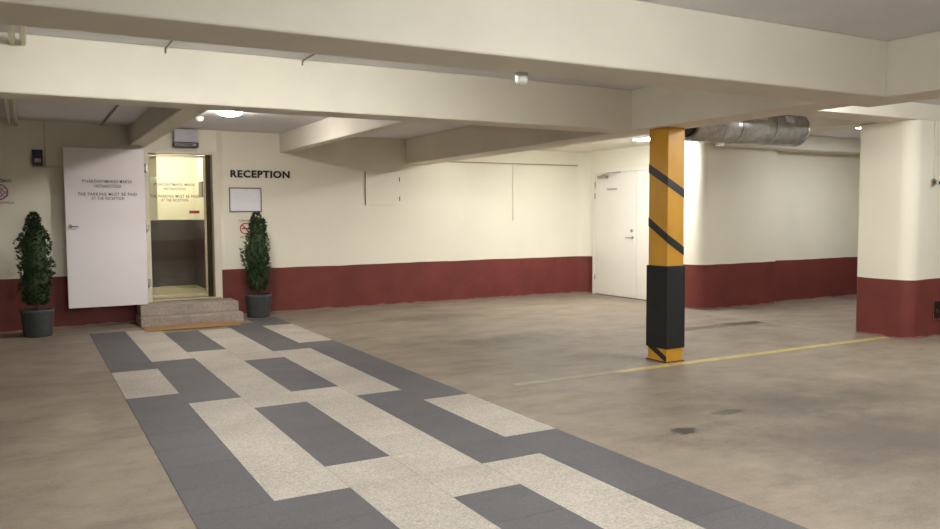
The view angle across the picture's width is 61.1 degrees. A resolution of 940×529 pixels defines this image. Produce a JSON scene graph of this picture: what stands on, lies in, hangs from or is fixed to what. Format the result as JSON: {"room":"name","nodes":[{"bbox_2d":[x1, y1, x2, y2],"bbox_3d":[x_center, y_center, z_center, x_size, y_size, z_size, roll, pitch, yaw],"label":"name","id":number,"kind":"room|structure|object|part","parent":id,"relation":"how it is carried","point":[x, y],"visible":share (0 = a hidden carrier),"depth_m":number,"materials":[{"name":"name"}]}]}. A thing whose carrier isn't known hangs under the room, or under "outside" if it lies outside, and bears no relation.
{"room":"parking garage","nodes":[
{"label":"parking garage","id":0,"kind":"room"},
{"bbox_2d":[19,307,54,337],"bbox_3d":[-5.299,0.711,9.756,0.380,0.332,0.380,-2,4,-29],"label":"pot","id":1,"kind":"object","parent":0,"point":[38,321],"depth_m":9.62,"materials":[{"name":"plastic"}]},
{"bbox_2d":[245,293,271,317],"bbox_3d":[-3.055,0.590,11.496,0.380,0.332,0.380,-2,4,-29],"label":"pot","id":2,"kind":"object","parent":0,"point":[258,305],"depth_m":11.35,"materials":[{"name":"ceramic"}]},
{"bbox_2d":[0,118,593,333],"bbox_3d":[-2.686,-0.610,11.827,11.250,2.680,0.800,-2,4,-29],"label":"wall","id":3,"kind":"structure","parent":0,"point":[457,231],"depth_m":12.55,"materials":[{"name":"white paint"}]},
{"bbox_2d":[0,179,13,203],"bbox_3d":[-5.850,-0.912,9.912,0.300,0.312,0.003,-3,4,-38],"label":"prohibition sign","id":4,"kind":"object","parent":3,"relation":"attached to","point":[3,180],"visible":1,"depth_m":9.94,"materials":[{"name":"red"}]},
{"bbox_2d":[32,149,42,165],"bbox_3d":[-5.498,-1.359,10.117,0.120,0.200,0.053,-2,4,-29],"label":"card reader","id":5,"kind":"object","parent":3,"relation":"attached to","point":[37,155],"visible":1,"depth_m":10.10,"materials":[{"name":"black plastic"}]},
{"bbox_2d":[32,121,62,168],"bbox_3d":[-5.416,-1.530,10.194,0.360,0.602,0.023,-2,4,-29],"label":"cable trunking","id":6,"kind":"object","parent":3,"relation":"attached to","point":[43,121],"visible":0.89,"depth_m":10.19,"materials":[{"name":"paint"}]},
{"bbox_2d":[63,147,222,308],"bbox_3d":[-4.425,-0.522,10.903,0.470,2.100,2.071,3,5,43],"label":"door","id":7,"kind":"structure","parent":3,"relation":"in","point":[106,190],"depth_m":10.45,"materials":[{"name":"paint"}]},
{"bbox_3d":[-4.059,-0.546,11.264,1.020,2.100,0.250,-2,4,-29],"label":"frame","id":8,"kind":"part","parent":7,"relation":"part of","materials":[{"name":"paint"}]},
{"bbox_2d":[149,154,205,294],"bbox_3d":[-4.593,-0.719,12.072,1.145,2.450,1.503,-2,4,-29],"label":"doorway","id":9,"kind":"object","parent":3,"relation":"attached to","point":[177,234],"visible":0.57,"depth_m":12.74,"materials":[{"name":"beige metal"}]},
{"bbox_3d":[-4.925,0.376,12.747,1.045,0.045,0.012,-2,4,-29],"label":"skirting","id":10,"kind":"part","parent":9,"relation":"part of","materials":[{"name":"gold metal"}]},
{"bbox_3d":[-4.578,-0.144,12.086,1.045,1.060,1.453,-2,4,-29],"label":"panel","id":11,"kind":"part","parent":9,"relation":"part of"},
{"bbox_3d":[-4.173,-1.164,12.339,0.020,0.240,0.260,-2,4,-29],"label":"control panel","id":12,"kind":"part","parent":9,"relation":"part of","materials":[{"name":"silver metal"}]},
{"bbox_2d":[148,154,220,301],"bbox_3d":[-4.093,-0.531,11.326,0.960,2.059,0.310,-2,4,-29],"label":"door frame","id":13,"kind":"structure","parent":3,"relation":"in","point":[205,159],"depth_m":11.46,"materials":[{"name":"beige metal"}]},
{"bbox_3d":[-3.778,-0.554,11.524,0.065,2.040,0.050,-2,4,-29],"label":"edge post","id":14,"kind":"part","parent":13,"relation":"part of","materials":[{"name":"brown metal"}]},
{"bbox_2d":[173,129,198,147],"bbox_3d":[-3.972,-1.763,11.117,0.325,0.245,0.162,-2,4,-29],"label":"display box","id":15,"kind":"object","parent":3,"relation":"attached to","point":[185,138],"visible":0.87,"depth_m":11.06,"materials":[{"name":"grey plastic"}]},
{"bbox_2d":[240,220,249,237],"bbox_3d":[-3.302,-0.526,11.714,0.202,0.264,0.004,-2,4,-29],"label":"no smoking sign","id":16,"kind":"object","parent":3,"relation":"attached to","point":[242,220],"visible":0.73,"depth_m":11.70,"materials":[{"name":"red"}]},
{"bbox_2d":[229,187,261,211],"bbox_3d":[-3.295,-0.950,11.681,0.470,0.355,0.024,-2,4,-29],"label":"frame","id":17,"kind":"object","parent":3,"relation":"attached to","point":[240,199],"visible":1,"depth_m":11.68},
{"bbox_2d":[230,170,289,177],"bbox_3d":[-3.098,-1.336,11.774,0.875,0.110,0.012,-2,4,-29],"label":"sign","id":18,"kind":"object","parent":3,"relation":"attached to","point":[231,171],"visible":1,"depth_m":11.75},
{"bbox_2d":[365,172,399,204],"bbox_3d":[-1.396,-1.211,12.724,0.596,0.525,0.030,-2,4,-29],"label":"hatch","id":19,"kind":"object","parent":3,"relation":"attached to","point":[381,188],"visible":1,"depth_m":12.71,"materials":[{"name":"paint"}]},
{"bbox_2d":[512,164,512,196],"bbox_3d":[0.749,-1.261,13.930,0.012,0.980,0.012,-2,4,-29],"label":"conduit","id":20,"kind":"object","parent":3,"relation":"attached to","point":[512,164],"visible":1,"depth_m":13.92,"materials":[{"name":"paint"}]},
{"bbox_2d":[451,161,577,165],"bbox_3d":[0.661,-1.755,13.826,3.000,0.018,0.018,-2,4,-29],"label":"pipe","id":21,"kind":"object","parent":3,"relation":"attached to","point":[451,161],"visible":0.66,"depth_m":13.87,"materials":[{"name":"paint"}]},
{"bbox_2d":[0,293,939,528],"bbox_3d":[2.560,1.102,7.002,16.000,0.202,18.000,-2,4,-29],"label":"floor","id":22,"kind":"structure","parent":0,"point":[840,436],"depth_m":6.24,"materials":[{"name":"concrete"}]},
{"bbox_2d":[12,211,55,337],"bbox_3d":[-5.304,0.108,9.716,0.486,1.540,0.488,-2,4,-29],"label":"conifer","id":23,"kind":"object","parent":22,"relation":"on","point":[38,321],"visible":1,"depth_m":9.62,"materials":[{"name":"plant"}]},
{"bbox_2d":[136,298,243,327],"bbox_3d":[-3.884,0.658,11.011,1.325,0.265,0.675,-2,4,-29],"label":"entrance steps","id":24,"kind":"structure","parent":22,"relation":"on","point":[221,309],"depth_m":10.83,"materials":[{"name":"stone"}]},
{"bbox_2d":[239,211,271,317],"bbox_3d":[-3.085,-0.012,11.457,0.470,1.537,0.448,-2,4,-29],"label":"conifer","id":25,"kind":"object","parent":22,"relation":"on","point":[258,305],"visible":1,"depth_m":11.36,"materials":[{"name":"plant"}]},
{"bbox_2d":[90,317,807,528],"bbox_3d":[-0.285,1.176,4.442,2.439,0.004,14.650,-2,4,-29],"label":"walkway","id":26,"kind":"object","parent":22,"relation":"on","point":[272,422],"visible":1,"depth_m":4.87,"materials":[{"name":"stone"}]},
{"bbox_2d":[142,321,240,331],"bbox_3d":[-3.659,0.811,10.478,1.180,0.014,0.430,-2,4,-29],"label":"doormat","id":27,"kind":"object","parent":26,"relation":"on","point":[223,323],"visible":1,"depth_m":10.41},
{"bbox_2d":[646,127,684,362],"bbox_3d":[1.932,-0.189,7.846,0.243,2.280,0.293,-2,4,-29],"label":"column","id":28,"kind":"structure","parent":22,"relation":"on","point":[665,281],"depth_m":7.75,"materials":[{"name":"paint"}]},
{"bbox_2d":[856,120,939,338],"bbox_3d":[5.302,-0.419,9.547,1.130,2.490,0.680,-2,4,-29],"label":"concrete pillar","id":29,"kind":"structure","parent":22,"relation":"on","point":[898,263],"depth_m":9.17,"materials":[{"name":"white paint"}]},
{"bbox_2d":[931,130,939,184],"bbox_3d":[5.328,-1.266,9.038,0.090,0.726,0.177,-1,4,-4],"label":"security camera","id":30,"kind":"object","parent":29,"relation":"attached to","point":[933,181],"visible":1,"depth_m":9.10,"materials":[{"name":"metal"}]},
{"bbox_2d":[932,300,939,320],"bbox_3d":[5.464,0.533,9.283,0.190,0.240,0.034,-2,4,-29],"label":"box","id":31,"kind":"object","parent":29,"relation":"attached to","point":[936,303],"visible":1,"depth_m":9.27,"materials":[{"name":"black plastic"}]},
{"bbox_2d":[0,0,939,138],"bbox_3d":[2.933,-1.731,6.126,16.000,0.200,16.400,-2,4,-29],"label":"ceiling","id":32,"kind":"structure","parent":0,"point":[884,20],"depth_m":5.73,"materials":[{"name":"paint"}]},
{"bbox_2d":[3,99,10,125],"bbox_3d":[-4.516,-1.621,7.727,0.040,0.040,5.040,-2,4,-29],"label":"ceiling pipe","id":33,"kind":"object","parent":32,"relation":"attached to","point":[5,101],"visible":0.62,"depth_m":8.60,"materials":[{"name":"metal"}]},
{"bbox_2d":[7,24,14,44],"bbox_3d":[-2.525,-1.424,4.361,0.040,0.040,2.150,-2,4,-29],"label":"ceiling pipe","id":34,"kind":"object","parent":32,"relation":"attached to","point":[10,28],"visible":0.52,"depth_m":4.99,"materials":[{"name":"metal"}]},
{"bbox_2d":[12,99,17,125],"bbox_3d":[-4.453,-1.624,7.768,0.040,0.040,5.050,-2,4,-29],"label":"ceiling pipe","id":35,"kind":"object","parent":32,"relation":"attached to","point":[14,104],"visible":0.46,"depth_m":8.64,"materials":[{"name":"metal"}]},
{"bbox_2d":[19,26,25,45],"bbox_3d":[-2.470,-1.426,4.391,0.040,0.040,2.150,-2,4,-29],"label":"ceiling pipe","id":36,"kind":"object","parent":32,"relation":"attached to","point":[22,29],"visible":0.52,"depth_m":5.04,"materials":[{"name":"metal"}]},
{"bbox_2d":[101,105,118,125],"bbox_3d":[-3.632,-1.716,8.313,0.021,0.022,5.190,-2,4,-29],"label":"conduit","id":37,"kind":"object","parent":32,"relation":"attached to","point":[116,107],"visible":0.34,"depth_m":9.39,"materials":[{"name":"metal"}]},
{"bbox_2d":[129,107,206,145],"bbox_3d":[-3.247,-1.616,8.564,0.230,0.260,5.260,-2,4,-29],"label":"ceiling beam","id":38,"kind":"structure","parent":32,"relation":"attached to","point":[155,123],"depth_m":8.85,"materials":[{"name":"paint"}]},
{"bbox_2d":[195,116,203,121],"bbox_3d":[-3.341,-1.794,9.842,0.100,0.059,0.100,-2,4,-29],"label":"detector","id":39,"kind":"object","parent":32,"relation":"attached to","point":[199,119],"visible":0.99,"depth_m":9.81,"materials":[{"name":"white plastic"}]},
{"bbox_2d":[217,111,241,116],"bbox_3d":[-2.774,-1.749,9.187,0.284,0.074,0.284,-2,4,-29],"label":"ceiling lamp","id":40,"kind":"object","parent":32,"relation":"attached to","point":[223,113],"visible":0.59,"depth_m":9.11,"materials":[{"name":"white plastic"}]},
{"bbox_2d":[302,54,315,65],"bbox_3d":[-0.796,-1.530,5.321,0.014,0.044,2.149,-2,4,-29],"label":"conduit","id":41,"kind":"object","parent":32,"relation":"attached to","point":[306,58],"visible":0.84,"depth_m":6.13,"materials":[{"name":"metal"}]},
{"bbox_2d":[0,32,631,132],"bbox_3d":[-1.742,-1.408,6.216,7.500,0.400,0.320,-2,4,-29],"label":"ceiling beam","id":42,"kind":"structure","parent":32,"relation":"attached to","point":[47,68],"depth_m":6.22,"materials":[{"name":"paint"}]},
{"bbox_2d":[280,117,412,152],"bbox_3d":[-1.483,-1.678,9.598,0.140,0.285,5.350,-2,4,-29],"label":"ceiling beam","id":43,"kind":"structure","parent":32,"relation":"attached to","point":[331,129],"depth_m":10.00,"materials":[{"name":"paint"}]},
{"bbox_2d":[0,0,886,103],"bbox_3d":[-0.444,-1.281,4.047,7.650,0.400,0.420,-2,4,-29],"label":"ceiling beam","id":44,"kind":"structure","parent":32,"relation":"attached to","point":[633,42],"depth_m":4.29,"materials":[{"name":"paint"}]},
{"bbox_2d":[515,72,527,84],"bbox_3d":[0.302,-1.090,4.676,0.080,0.067,0.080,-2,4,-29],"label":"ceiling sensor","id":45,"kind":"object","parent":44,"relation":"attached to","point":[520,77],"visible":1,"depth_m":4.65,"materials":[{"name":"white plastic"}]},
{"bbox_2d":[406,86,848,164],"bbox_3d":[0.967,-1.631,9.542,0.410,0.400,7.830,-2,4,-28],"label":"ceiling beam","id":46,"kind":"structure","parent":32,"relation":"attached to","point":[652,107],"depth_m":7.83,"materials":[{"name":"paint"}]},
{"bbox_2d":[685,115,809,146],"bbox_3d":[3.127,-1.597,9.111,1.830,0.438,0.418,-2,4,-29],"label":"ventilation duct","id":47,"kind":"object","parent":32,"relation":"hanging from","point":[785,130],"visible":0.55,"depth_m":9.02,"materials":[{"name":"silver metal"}]},
{"bbox_2d":[714,136,859,154],"bbox_3d":[5.565,-1.955,12.954,4.350,0.230,0.360,-2,4,-29],"label":"ceiling beam","id":48,"kind":"structure","parent":32,"relation":"attached to","point":[813,144],"depth_m":12.81,"materials":[{"name":"paint"}]},
{"bbox_2d":[697,116,881,142],"bbox_3d":[4.214,-1.825,10.577,0.330,0.180,2.920,-2,4,-29],"label":"ceiling beam","id":49,"kind":"structure","parent":32,"relation":"attached to","point":[817,124],"depth_m":9.86,"materials":[{"name":"paint"}]},
{"bbox_2d":[790,102,939,122],"bbox_3d":[5.668,-1.761,9.501,7.540,0.190,0.380,-2,4,-29],"label":"ceiling beam","id":50,"kind":"structure","parent":32,"relation":"attached to","point":[908,110],"depth_m":8.72,"materials":[{"name":"paint"}]},
{"bbox_2d":[839,31,939,106],"bbox_3d":[4.927,-1.228,2.694,0.410,0.400,8.020,-2,4,-29],"label":"ceiling beam","id":51,"kind":"structure","parent":32,"relation":"attached to","point":[913,62],"depth_m":5.58,"materials":[{"name":"paint"}]},
{"bbox_2d":[534,134,649,151],"bbox_3d":[1.357,-1.973,12.550,3.390,0.095,2.960,-2,4,-29],"label":"ceiling slab","id":52,"kind":"structure","parent":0,"point":[626,142],"depth_m":13.19,"materials":[{"name":"paint"}]},
{"bbox_2d":[632,136,649,140],"bbox_3d":[2.814,-1.881,11.925,0.640,0.028,0.440,-2,4,-29],"label":"recessed light","id":53,"kind":"object","parent":52,"relation":"in","point":[647,138],"visible":0.29,"depth_m":11.85,"materials":[{"name":"white plastic"}]},
{"bbox_2d":[635,138,649,140],"bbox_3d":[2.814,-1.871,11.925,0.600,0.008,0.400,-2,4,-29],"label":"diffuser","id":54,"kind":"object","parent":53,"relation":"attached to","point":[640,139],"depth_m":11.85,"materials":[{"name":"white plastic"}]},
{"bbox_2d":[594,141,859,309],"bbox_3d":[4.628,-0.815,14.441,4.620,2.680,3.350,-2,4,-29],"label":"wall","id":55,"kind":"structure","parent":0,"point":[762,226],"depth_m":12.61,"materials":[{"name":"white paint"}]},
{"bbox_2d":[592,166,648,299],"bbox_3d":[2.628,-0.537,13.707,0.188,2.240,1.790,-2,4,-29],"label":"door","id":56,"kind":"structure","parent":55,"relation":"in","point":[620,228],"depth_m":13.82,"materials":[{"name":"white paint"}]}
]}

